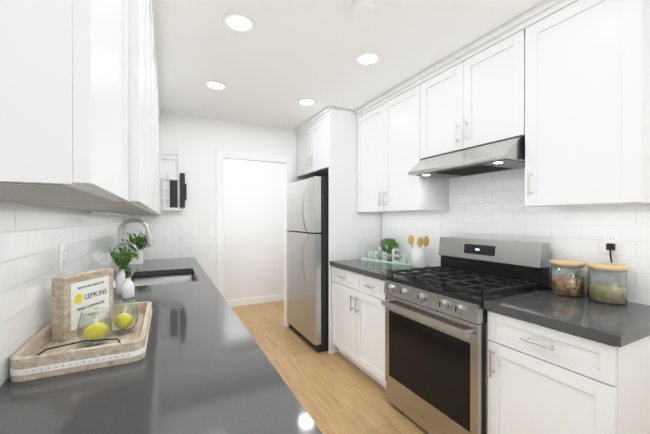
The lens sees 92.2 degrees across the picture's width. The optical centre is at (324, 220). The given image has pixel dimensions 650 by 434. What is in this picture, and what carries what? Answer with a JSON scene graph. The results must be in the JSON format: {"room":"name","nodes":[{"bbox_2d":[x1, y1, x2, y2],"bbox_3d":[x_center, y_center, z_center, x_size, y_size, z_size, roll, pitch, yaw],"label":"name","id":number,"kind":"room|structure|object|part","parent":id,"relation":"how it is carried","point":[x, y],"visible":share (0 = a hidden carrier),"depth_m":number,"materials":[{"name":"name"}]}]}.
{"room":"kitchen","nodes":[
{"label":"kitchen","id":0,"kind":"room"},
{"bbox_2d":[159,111,306,285],"bbox_3d":[-0.916,0.094,3.687,2.440,2.440,0.100,0,0,-27],"label":"wall","id":1,"kind":"structure","parent":0,"point":[199,141],"depth_m":3.42,"materials":[{"name":"white paint"}]},
{"bbox_2d":[125,215,192,259],"bbox_3d":[-1.699,0.172,3.231,0.619,0.457,0.006,0,0,-27],"label":"wall tile","id":2,"kind":"structure","parent":1,"relation":"attached to","point":[172,236],"depth_m":3.25,"materials":[{"name":"white tile"}]},
{"bbox_2d":[162,146,186,210],"bbox_3d":[-1.565,-0.443,3.258,0.226,0.684,0.070,0,0,-27],"label":"wall rack","id":3,"kind":"object","parent":1,"relation":"attached to","point":[178,193],"visible":0.98,"depth_m":3.27,"materials":[{"name":"white metal"}]},
{"bbox_2d":[209,227,214,237],"bbox_3d":[-1.248,0.135,3.457,0.072,0.116,0.009,0,0,-27],"label":"light switch","id":4,"kind":"object","parent":1,"relation":"attached to","point":[211,232],"visible":1,"depth_m":3.45,"materials":[{"name":"white plastic"}]},
{"bbox_2d":[216,150,292,326],"bbox_3d":[-0.826,0.266,3.721,0.900,2.095,0.120,0,0,-27],"label":"door frame","id":5,"kind":"structure","parent":1,"relation":"attached to","point":[286,161],"depth_m":3.51,"materials":[{"name":"white wood"}]},
{"bbox_2d":[227,294,283,306],"bbox_3d":[-1.163,1.262,4.181,2.440,0.100,1.222,0,0,-27],"label":"baseboard","id":6,"kind":"structure","parent":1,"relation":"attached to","point":[250,301],"depth_m":4.89,"materials":[{"name":"white wood"}]},
{"bbox_2d":[224,159,283,300],"bbox_3d":[-1.462,0.090,4.766,2.440,2.440,0.100,0,0,-27],"label":"wall","id":7,"kind":"structure","parent":0,"point":[253,229],"depth_m":4.88,"materials":[{"name":"white paint"}]},
{"bbox_2d":[231,301,428,433],"bbox_3d":[0.021,1.346,1.840,2.640,0.050,6.750,0,0,-27],"label":"floor","id":8,"kind":"structure","parent":0,"point":[336,393],"depth_m":2.54,"materials":[{"name":"beige wood"}]},
{"bbox_2d":[287,176,328,351],"bbox_3d":[0.018,0.439,3.589,0.803,1.750,0.830,0,0,-27],"label":"fridge","id":9,"kind":"object","parent":8,"relation":"on","point":[308,261],"visible":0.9,"depth_m":3.19,"materials":[{"name":"silver metal"}]},
{"bbox_2d":[294,106,380,353],"bbox_3d":[0.112,0.095,3.629,0.653,2.438,0.927,0,0,-27],"label":"surround","id":10,"kind":"object","parent":8,"relation":"on","point":[326,141],"visible":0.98,"depth_m":3.18,"materials":[{"name":"white wood"}]},
{"bbox_2d":[332,266,385,388],"bbox_3d":[0.524,0.880,2.812,0.648,0.875,0.895,0,0,-27],"label":"base cabinet","id":11,"kind":"object","parent":8,"relation":"on","point":[358,324],"visible":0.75,"depth_m":2.63,"materials":[{"name":"white wood"}]},
{"bbox_2d":[330,258,431,280],"bbox_3d":[0.534,0.422,2.815,0.638,0.040,0.903,0,0,-27],"label":"countertop","id":12,"kind":"structure","parent":11,"relation":"on","point":[379,270],"depth_m":2.72,"materials":[{"name":"stone"}]},
{"bbox_2d":[361,246,410,265],"bbox_3d":[0.573,0.328,2.967,0.578,0.145,0.022,0,0,45],"label":"decor","id":13,"kind":"object","parent":12,"relation":"on","point":[408,255],"visible":0.98,"depth_m":2.94,"materials":[{"name":"green"}]},
{"bbox_2d":[380,238,398,260],"bbox_3d":[0.633,0.285,3.092,0.184,0.230,0.186,0,0,-27],"label":"boxwood","id":14,"kind":"object","parent":12,"relation":"on","point":[387,242],"visible":0.92,"depth_m":3.06,"materials":[{"name":"green plant"}]},
{"bbox_2d":[408,235,428,267],"bbox_3d":[0.801,0.264,2.686,0.124,0.275,0.141,0,0,-27],"label":"utensil crock","id":15,"kind":"object","parent":12,"relation":"on","point":[418,257],"visible":1,"depth_m":2.64,"materials":[{"name":"white ceramic"}]},
{"bbox_2d":[381,237,549,433],"bbox_3d":[0.856,0.728,2.042,0.685,1.185,0.760,0,0,-27],"label":"stove","id":16,"kind":"object","parent":8,"relation":"on","point":[436,345],"visible":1,"depth_m":1.88,"materials":[{"name":"silver metal"}]},
{"bbox_2d":[487,310,649,433],"bbox_3d":[1.193,0.885,1.490,0.648,0.875,0.510,0,0,-27],"label":"base cabinet","id":17,"kind":"object","parent":8,"relation":"on","point":[541,379],"visible":0.9,"depth_m":1.29,"materials":[{"name":"white wood"}]},
{"bbox_2d":[484,289,649,346],"bbox_3d":[1.206,0.427,1.486,0.638,0.040,0.535,0,0,-27],"label":"countertop","id":18,"kind":"structure","parent":17,"relation":"on","point":[619,325],"depth_m":1.37,"materials":[{"name":"stone"}]},
{"bbox_2d":[550,259,585,297],"bbox_3d":[1.323,0.314,1.710,0.156,0.183,0.156,0,0,-27],"label":"canister","id":19,"kind":"object","parent":18,"relation":"on","point":[571,285],"visible":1,"depth_m":1.66,"materials":[{"name":"clear glass"}]},
{"bbox_3d":[1.323,0.237,1.710,0.156,0.029,0.156,0,0,-27],"label":"lid","id":20,"kind":"part","parent":19,"relation":"part of","materials":[{"name":"brown wood"}]},
{"bbox_2d":[587,263,628,304],"bbox_3d":[1.409,0.315,1.563,0.156,0.183,0.156,0,0,-27],"label":"canister","id":21,"kind":"object","parent":18,"relation":"on","point":[607,292],"visible":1,"depth_m":1.52,"materials":[{"name":"clear glass"}]},
{"bbox_3d":[1.409,0.238,1.563,0.156,0.029,0.156,0,0,-27],"label":"lid","id":22,"kind":"part","parent":21,"relation":"part of","materials":[{"name":"brown wood"}]},
{"bbox_3d":[-0.579,0.886,1.057,0.648,0.875,4.898,0,0,-27],"label":"base cabinet","id":23,"kind":"object","parent":8,"relation":"on","visible":0},
{"bbox_2d":[0,257,321,433],"bbox_3d":[-0.589,0.429,1.050,0.638,0.040,4.898,0,0,-27],"label":"countertop","id":24,"kind":"structure","parent":23,"relation":"on","point":[204,365],"depth_m":0.77,"materials":[{"name":"stone"}]},
{"bbox_2d":[10,301,151,381],"bbox_3d":[-0.774,0.375,1.070,0.304,0.066,0.503,0,0,-27],"label":"tray","id":25,"kind":"object","parent":24,"relation":"on","point":[40,354],"visible":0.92,"depth_m":0.88,"materials":[{"name":"white wood"}]},
{"bbox_2d":[51,268,112,340],"bbox_3d":[-0.862,0.292,1.127,0.047,0.205,0.210,0,0,5],"label":"sign","id":26,"kind":"object","parent":25,"relation":"in","point":[74,295],"visible":0.85,"depth_m":1.07,"materials":[{"name":"white wood"}]},
{"bbox_2d":[77,307,111,346],"bbox_3d":[-0.736,0.341,1.002,0.091,0.108,0.091,0,0,-27],"label":"glass jar","id":27,"kind":"object","parent":25,"relation":"in","point":[98,330],"visible":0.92,"depth_m":0.99,"materials":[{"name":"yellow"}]},
{"bbox_2d":[108,299,137,334],"bbox_3d":[-0.711,0.340,1.104,0.091,0.108,0.091,0,0,-27],"label":"glass jar","id":28,"kind":"object","parent":25,"relation":"in","point":[123,321],"visible":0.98,"depth_m":1.09,"materials":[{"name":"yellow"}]},
{"bbox_2d":[107,246,137,294],"bbox_3d":[-1.118,0.272,1.729,0.149,0.266,0.191,0,0,-27],"label":"bottle vase","id":29,"kind":"object","parent":24,"relation":"on","point":[120,260],"visible":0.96,"depth_m":1.70,"materials":[{"name":"white ceramic"}]},
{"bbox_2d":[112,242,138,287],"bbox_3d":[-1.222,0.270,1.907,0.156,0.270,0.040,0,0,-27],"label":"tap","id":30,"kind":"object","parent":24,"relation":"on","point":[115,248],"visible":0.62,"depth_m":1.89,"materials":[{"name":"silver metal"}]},
{"bbox_2d":[121,263,134,298],"bbox_3d":[-1.032,0.316,1.639,0.060,0.180,0.061,0,0,-27],"label":"bottle vase","id":31,"kind":"object","parent":24,"relation":"on","point":[128,289],"visible":1,"depth_m":1.62,"materials":[{"name":"white ceramic"}]},
{"bbox_2d":[115,219,153,279],"bbox_3d":[-1.323,0.196,2.172,0.236,0.416,0.096,0,0,-27],"label":"faucet","id":32,"kind":"object","parent":24,"relation":"on","point":[148,234],"visible":0.69,"depth_m":2.17,"materials":[{"name":"silver metal"}]},
{"bbox_2d":[122,231,147,263],"bbox_3d":[-1.740,0.248,2.891,0.244,0.306,0.196,0,0,-27],"label":"planter","id":33,"kind":"object","parent":24,"relation":"on","point":[139,242],"visible":0.81,"depth_m":2.88,"materials":[{"name":"white ceramic"}]},
{"bbox_2d":[132,273,195,285],"bbox_3d":[-1.164,0.547,2.268,0.475,0.203,0.670,0,0,-27],"label":"sink","id":34,"kind":"object","parent":24,"relation":"in","point":[161,279],"visible":0.04,"depth_m":2.54,"materials":[{"name":"grey metal"}]},
{"bbox_2d":[155,0,544,129],"bbox_3d":[0.021,-1.144,1.830,2.640,0.050,6.750,0,0,-27],"label":"ceiling","id":35,"kind":"structure","parent":0,"point":[277,63],"depth_m":2.05,"materials":[{"name":"white paint"}]},
{"bbox_2d":[204,81,226,89],"bbox_3d":[-0.906,-1.118,2.600,0.180,0.006,0.180,0,0,-27],"label":"recessed light","id":36,"kind":"object","parent":35,"relation":"in","point":[215,85],"visible":1,"depth_m":2.60,"materials":[{"name":"white glass"}]},
{"bbox_2d":[222,12,254,32],"bbox_3d":[-0.486,-1.115,1.770,0.180,0.006,0.180,0,0,-27],"label":"recessed light","id":37,"kind":"object","parent":35,"relation":"in","point":[240,22],"visible":1,"depth_m":1.76,"materials":[{"name":"white"}]},
{"bbox_2d":[297,98,315,105],"bbox_3d":[-0.174,-1.119,2.970,0.180,0.006,0.180,0,0,-27],"label":"recessed light","id":38,"kind":"object","parent":35,"relation":"in","point":[306,102],"visible":1,"depth_m":2.97,"materials":[{"name":"white glass"}]},
{"bbox_2d":[350,0,375,18],"bbox_3d":[0.199,-1.101,1.635,0.136,0.033,0.136,0,0,-27],"label":"smoke detector","id":39,"kind":"object","parent":35,"relation":"attached to","point":[362,9],"visible":1,"depth_m":1.61,"materials":[{"name":"white plastic"}]},
{"bbox_2d":[355,52,380,64],"bbox_3d":[0.299,-1.116,2.167,0.180,0.006,0.180,0,0,-27],"label":"recessed light","id":40,"kind":"object","parent":35,"relation":"in","point":[368,58],"visible":1,"depth_m":2.16,"materials":[{"name":"white"}]},
{"bbox_2d":[381,213,381,257],"bbox_3d":[1.154,0.099,2.408,0.100,2.440,6.750,0,0,-27],"label":"wall","id":41,"kind":"structure","parent":0,"point":[381,233],"depth_m":3.38,"materials":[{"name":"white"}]},
{"bbox_2d":[355,80,448,211],"bbox_3d":[0.688,-0.582,2.860,0.318,1.002,0.954,0,0,-27],"label":"upper cabinet","id":42,"kind":"object","parent":41,"relation":"attached to","point":[388,128],"depth_m":2.70,"materials":[{"name":"white wood"}]},
{"bbox_2d":[419,28,510,159],"bbox_3d":[1.054,-0.775,2.136,0.318,0.609,0.786,0,0,-27],"label":"upper cabinet","id":43,"kind":"object","parent":41,"relation":"attached to","point":[465,102],"depth_m":2.02,"materials":[{"name":"white wood"}]},
{"bbox_2d":[408,136,524,178],"bbox_3d":[0.991,-0.398,2.105,0.447,0.140,0.756,0,0,-27],"label":"range hood","id":44,"kind":"object","parent":43,"relation":"attached to","point":[503,155],"visible":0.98,"depth_m":1.95,"materials":[{"name":"silver metal"}]},
{"bbox_2d":[382,168,649,304],"bbox_3d":[1.097,-0.034,2.404,0.006,0.875,2.145,0,0,-27],"label":"wall tile","id":45,"kind":"structure","parent":41,"relation":"attached to","point":[492,206],"depth_m":2.00,"materials":[{"name":"white tile"}]},
{"bbox_2d":[398,223,402,233],"bbox_3d":[0.741,0.081,3.090,0.009,0.116,0.072,0,0,-27],"label":"electrical outlet","id":46,"kind":"object","parent":45,"relation":"attached to","point":[400,228],"visible":1,"depth_m":3.08,"materials":[{"name":"white plastic"}]},
{"bbox_2d":[434,223,440,236],"bbox_3d":[0.958,0.083,2.662,0.009,0.116,0.072,0,0,-27],"label":"electrical outlet","id":47,"kind":"object","parent":45,"relation":"attached to","point":[437,229],"visible":1,"depth_m":2.66,"materials":[{"name":"white plastic"}]},
{"bbox_2d":[604,231,621,262],"bbox_3d":[1.474,0.139,1.612,0.036,0.160,0.072,0,0,-27],"label":"electrical outlet","id":48,"kind":"object","parent":45,"relation":"attached to","point":[612,242],"visible":1,"depth_m":1.61,"materials":[{"name":"white plastic"}]},
{"bbox_2d":[507,0,649,206],"bbox_3d":[1.326,-0.577,1.600,0.318,1.002,0.536,0,0,-27],"label":"upper cabinet","id":49,"kind":"object","parent":41,"relation":"attached to","point":[562,87],"depth_m":1.48,"materials":[{"name":"white wood"}]},
{"bbox_3d":[-1.112,0.103,1.262,0.100,2.440,6.750,0,0,-27],"label":"wall","id":50,"kind":"structure","parent":0,"visible":0},
{"bbox_2d":[0,202,124,385],"bbox_3d":[-0.873,0.181,0.907,0.006,0.457,4.900,0,0,-27],"label":"wall tile","id":51,"kind":"structure","parent":50,"relation":"attached to","point":[32,237],"depth_m":0.99,"materials":[{"name":"white tile"}]},
{"bbox_2d":[59,242,65,272],"bbox_3d":[-1.024,0.143,1.223,0.009,0.116,0.072,0,0,-27],"label":"outlet","id":52,"kind":"object","parent":51,"relation":"attached to","point":[62,256],"visible":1,"depth_m":1.21,"materials":[{"name":"white plastic"}]},
{"bbox_2d":[0,0,147,207],"bbox_3d":[-0.530,-0.562,0.571,0.302,1.033,0.506,0,0,-27],"label":"upper cabinet","id":53,"kind":"object","parent":50,"relation":"attached to","point":[80,110],"depth_m":0.40,"materials":[{"name":"white wood"}]},
{"bbox_2d":[64,0,151,211],"bbox_3d":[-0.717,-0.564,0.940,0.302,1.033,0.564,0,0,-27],"label":"upper cabinet","id":54,"kind":"object","parent":50,"relation":"attached to","point":[149,209],"depth_m":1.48,"materials":[{"name":"white wood"}]},
{"bbox_2d":[115,48,159,214],"bbox_3d":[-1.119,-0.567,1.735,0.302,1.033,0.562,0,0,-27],"label":"upper cabinet","id":55,"kind":"object","parent":50,"relation":"attached to","point":[157,212],"depth_m":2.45,"materials":[{"name":"white wood"}]},
{"bbox_2d":[91,211,129,215],"bbox_3d":[-1.432,-0.040,2.136,0.060,0.018,1.200,0,0,-27],"label":"under-cabinet light","id":56,"kind":"object","parent":55,"relation":"attached to","point":[105,213],"visible":1,"depth_m":1.68,"materials":[{"name":"white plastic"}]},
{"bbox_2d":[152,0,155,211],"bbox_3d":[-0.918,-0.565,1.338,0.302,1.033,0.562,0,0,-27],"label":"upper cabinet","id":57,"kind":"object","parent":50,"relation":"attached to","point":[153,1],"depth_m":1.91,"materials":[{"name":"white wood"}]}
]}

